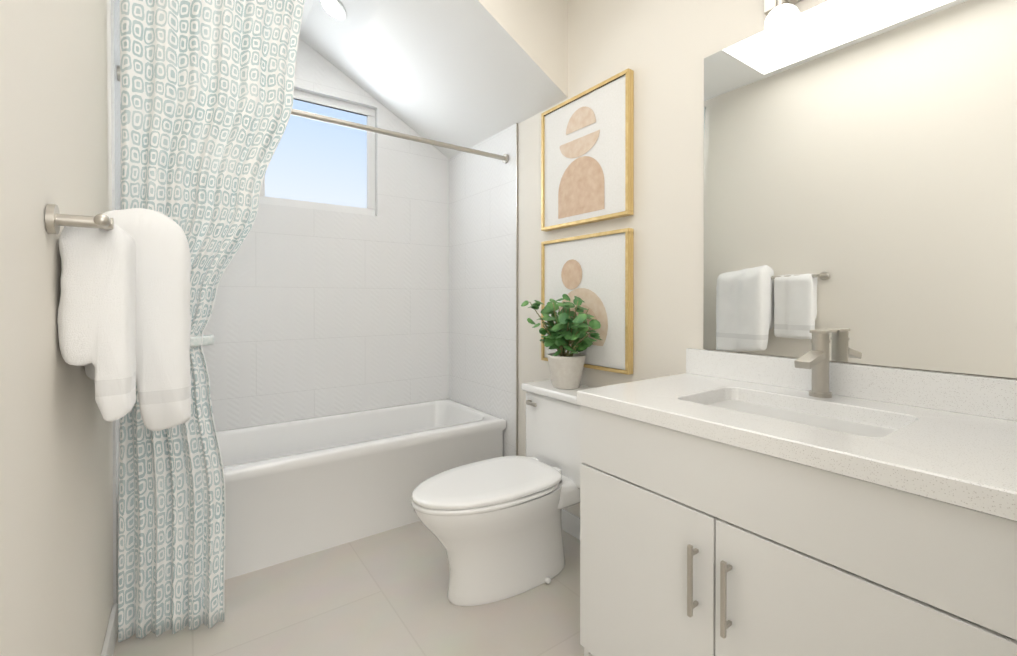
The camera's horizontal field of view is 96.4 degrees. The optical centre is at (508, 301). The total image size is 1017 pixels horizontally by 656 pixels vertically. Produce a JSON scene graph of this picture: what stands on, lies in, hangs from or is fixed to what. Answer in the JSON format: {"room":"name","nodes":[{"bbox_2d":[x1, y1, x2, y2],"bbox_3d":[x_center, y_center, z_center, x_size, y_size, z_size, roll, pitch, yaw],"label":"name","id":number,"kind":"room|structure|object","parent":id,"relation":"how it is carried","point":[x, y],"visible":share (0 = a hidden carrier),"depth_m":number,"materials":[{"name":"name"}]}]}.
{"room":"bathroom","nodes":[
{"label":"bathroom","id":0,"kind":"room"},
{"bbox_2d":[0,0,112,655],"bbox_3d":[-0.701,-0.254,0.531,0.120,2.760,4.250,0,0,-35],"label":"wall","id":1,"kind":"structure","parent":0,"point":[56,513],"depth_m":0.83,"materials":[{"name":"beige paint"}]},
{"bbox_2d":[101,603,117,655],"bbox_3d":[-0.431,1.077,0.275,0.014,0.100,3.110,0,0,-35],"label":"baseboard","id":2,"kind":"structure","parent":1,"relation":"attached to","point":[110,639],"depth_m":1.43,"materials":[{"name":"white paint"}]},
{"bbox_2d":[111,0,120,603],"bbox_3d":[-1.577,-0.200,1.873,0.008,2.640,0.792,0,0,-35],"label":"wall tile","id":3,"kind":"structure","parent":1,"relation":"attached to","point":[115,110],"depth_m":1.57,"materials":[{"name":"white tile"}]},
{"bbox_2d":[45,204,190,430],"bbox_3d":[-0.920,0.067,1.131,0.215,0.598,0.704,0,0,-35],"label":"towel rail","id":4,"kind":"object","parent":1,"relation":"attached to","point":[124,321],"visible":1,"depth_m":0.94,"materials":[{"name":"white fabric"}]},
{"bbox_2d":[299,0,313,34],"bbox_3d":[0.049,-1.576,1.059,1.960,0.120,4.250,0,0,-35],"label":"ceiling","id":5,"kind":"structure","parent":0,"point":[308,4],"depth_m":2.38,"materials":[{"name":"paint"}]},
{"bbox_2d":[294,87,376,215],"bbox_3d":[-1.149,-0.264,2.747,1.960,2.760,0.120,0,0,-35],"label":"wall","id":6,"kind":"structure","parent":0,"point":[331,97],"depth_m":2.90,"materials":[{"name":"paint"}]},
{"bbox_2d":[259,90,374,215],"bbox_3d":[-1.146,-0.889,2.740,0.680,0.690,0.050,0,0,-35],"label":"window","id":7,"kind":"structure","parent":6,"relation":"in","point":[318,165],"depth_m":2.75,"materials":[{"name":"glass"}]},
{"bbox_2d":[202,38,448,430],"bbox_3d":[-1.112,-0.203,2.695,1.720,2.640,0.008,0,0,-35],"label":"wall tile","id":8,"kind":"structure","parent":6,"relation":"attached to","point":[317,313],"depth_m":2.76,"materials":[{"name":"white tile"}]},
{"bbox_2d":[113,521,583,655],"bbox_3d":[0.049,1.174,1.071,1.960,0.100,4.250,0,0,-35],"label":"floor","id":9,"kind":"structure","parent":0,"point":[384,593],"depth_m":1.64,"materials":[{"name":"tile"}]},
{"bbox_2d":[216,399,505,579],"bbox_3d":[-0.905,0.898,2.409,1.696,0.440,0.698,0,0,-35],"label":"bathtub","id":10,"kind":"object","parent":9,"relation":"on","point":[295,489],"visible":0.48,"depth_m":2.18,"materials":[{"name":"white ceramic"}]},
{"bbox_2d":[411,379,594,605],"bbox_3d":[0.009,0.753,1.857,0.849,0.735,0.420,0,0,-35],"label":"toilet","id":11,"kind":"object","parent":9,"relation":"on","point":[493,526],"visible":0.83,"depth_m":1.74,"materials":[{"name":"white ceramic"}]},
{"bbox_2d":[521,294,601,388],"bbox_3d":[0.229,0.174,2.045,0.228,0.419,0.516,0,0,-35],"label":"plant","id":12,"kind":"object","parent":11,"relation":"on","point":[566,369],"visible":0.98,"depth_m":1.99,"materials":[{"name":"green plant"}]},
{"bbox_2d":[577,329,1016,655],"bbox_3d":[0.687,0.602,1.139,0.594,1.044,0.904,0,0,-35],"label":"bathroom vanity","id":13,"kind":"object","parent":9,"relation":"on","point":[814,501],"visible":1,"depth_m":0.96,"materials":[{"name":"white wood"}]},
{"bbox_2d":[299,0,567,158],"bbox_3d":[-0.449,-1.285,2.499,1.102,0.715,1.330,0,0,-35],"label":"ceiling","id":14,"kind":"structure","parent":0,"point":[467,73],"depth_m":2.31,"materials":[{"name":"beige paint"}]},
{"bbox_2d":[318,0,346,21],"bbox_3d":[-0.883,-1.477,2.280,0.134,0.075,0.150,0,0,-35],"label":"recessed light","id":15,"kind":"object","parent":14,"relation":"in","point":[334,9],"visible":1,"depth_m":2.29,"materials":[{"name":"white paint"}]},
{"bbox_2d":[518,0,1016,517],"bbox_3d":[0.479,-0.261,2.047,0.120,2.760,3.150,0,0,-35],"label":"wall","id":16,"kind":"structure","parent":0,"point":[662,48],"depth_m":1.80,"materials":[{"name":"beige paint"}]},
{"bbox_2d":[449,124,515,456],"bbox_3d":[-0.183,-0.204,2.866,0.008,2.640,0.792,0,0,-35],"label":"wall tile","id":17,"kind":"structure","parent":16,"relation":"attached to","point":[482,283],"depth_m":2.81,"materials":[{"name":"white tile"}]},
{"bbox_2d":[117,65,508,162],"bbox_3d":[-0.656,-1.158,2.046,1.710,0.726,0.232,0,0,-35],"label":"curtain rod","id":18,"kind":"object","parent":17,"relation":"attached to","point":[504,158],"visible":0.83,"depth_m":2.21,"materials":[{"name":"silver metal"}]},
{"bbox_2d":[118,0,304,641],"bbox_3d":[-1.036,-0.171,1.653,0.606,2.560,0.211,0,0,-35],"label":"shower curtain","id":19,"kind":"object","parent":18,"relation":"hanging from","point":[206,94],"visible":0.69,"depth_m":1.59,"materials":[{"name":"fabric"}]},
{"bbox_2d":[516,123,517,455],"bbox_3d":[0.048,0.052,2.541,0.010,2.130,0.006,0,0,-35],"label":"trim","id":20,"kind":"structure","parent":16,"relation":"attached to","point":[516,289],"depth_m":2.54,"materials":[{"name":"silver metal"}]},
{"bbox_2d":[561,509,579,539],"bbox_3d":[0.346,1.069,2.124,0.014,0.100,1.020,0,0,-35],"label":"baseboard","id":21,"kind":"structure","parent":16,"relation":"attached to","point":[570,523],"depth_m":2.18,"materials":[{"name":"white paint"}]},
{"bbox_2d":[541,228,633,374],"bbox_3d":[0.343,-0.003,2.104,0.035,0.604,0.560,0,0,-35],"label":"picture","id":22,"kind":"object","parent":16,"relation":"attached to","point":[594,272],"visible":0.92,"depth_m":2.00,"materials":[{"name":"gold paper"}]},
{"bbox_2d":[541,68,633,230],"bbox_3d":[0.343,-0.660,2.101,0.035,0.598,0.560,0,0,-35],"label":"picture","id":23,"kind":"object","parent":16,"relation":"attached to","point":[587,156],"visible":1,"depth_m":2.05,"materials":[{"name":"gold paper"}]},
{"bbox_2d":[764,0,870,39],"bbox_3d":[0.925,-0.862,1.171,0.164,0.210,0.570,0,0,-35],"label":"sconce","id":24,"kind":"object","parent":16,"relation":"attached to","point":[782,21],"visible":1,"depth_m":1.28,"materials":[{"name":"white glass"}]},
{"bbox_2d":[703,0,1016,377],"bbox_3d":[0.942,-0.349,1.286,0.005,1.037,0.835,0,0,-35],"label":"mirror","id":25,"kind":"object","parent":16,"relation":"attached to","point":[860,179],"visible":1,"depth_m":1.23,"materials":[{"name":"clear glass"}]}
]}

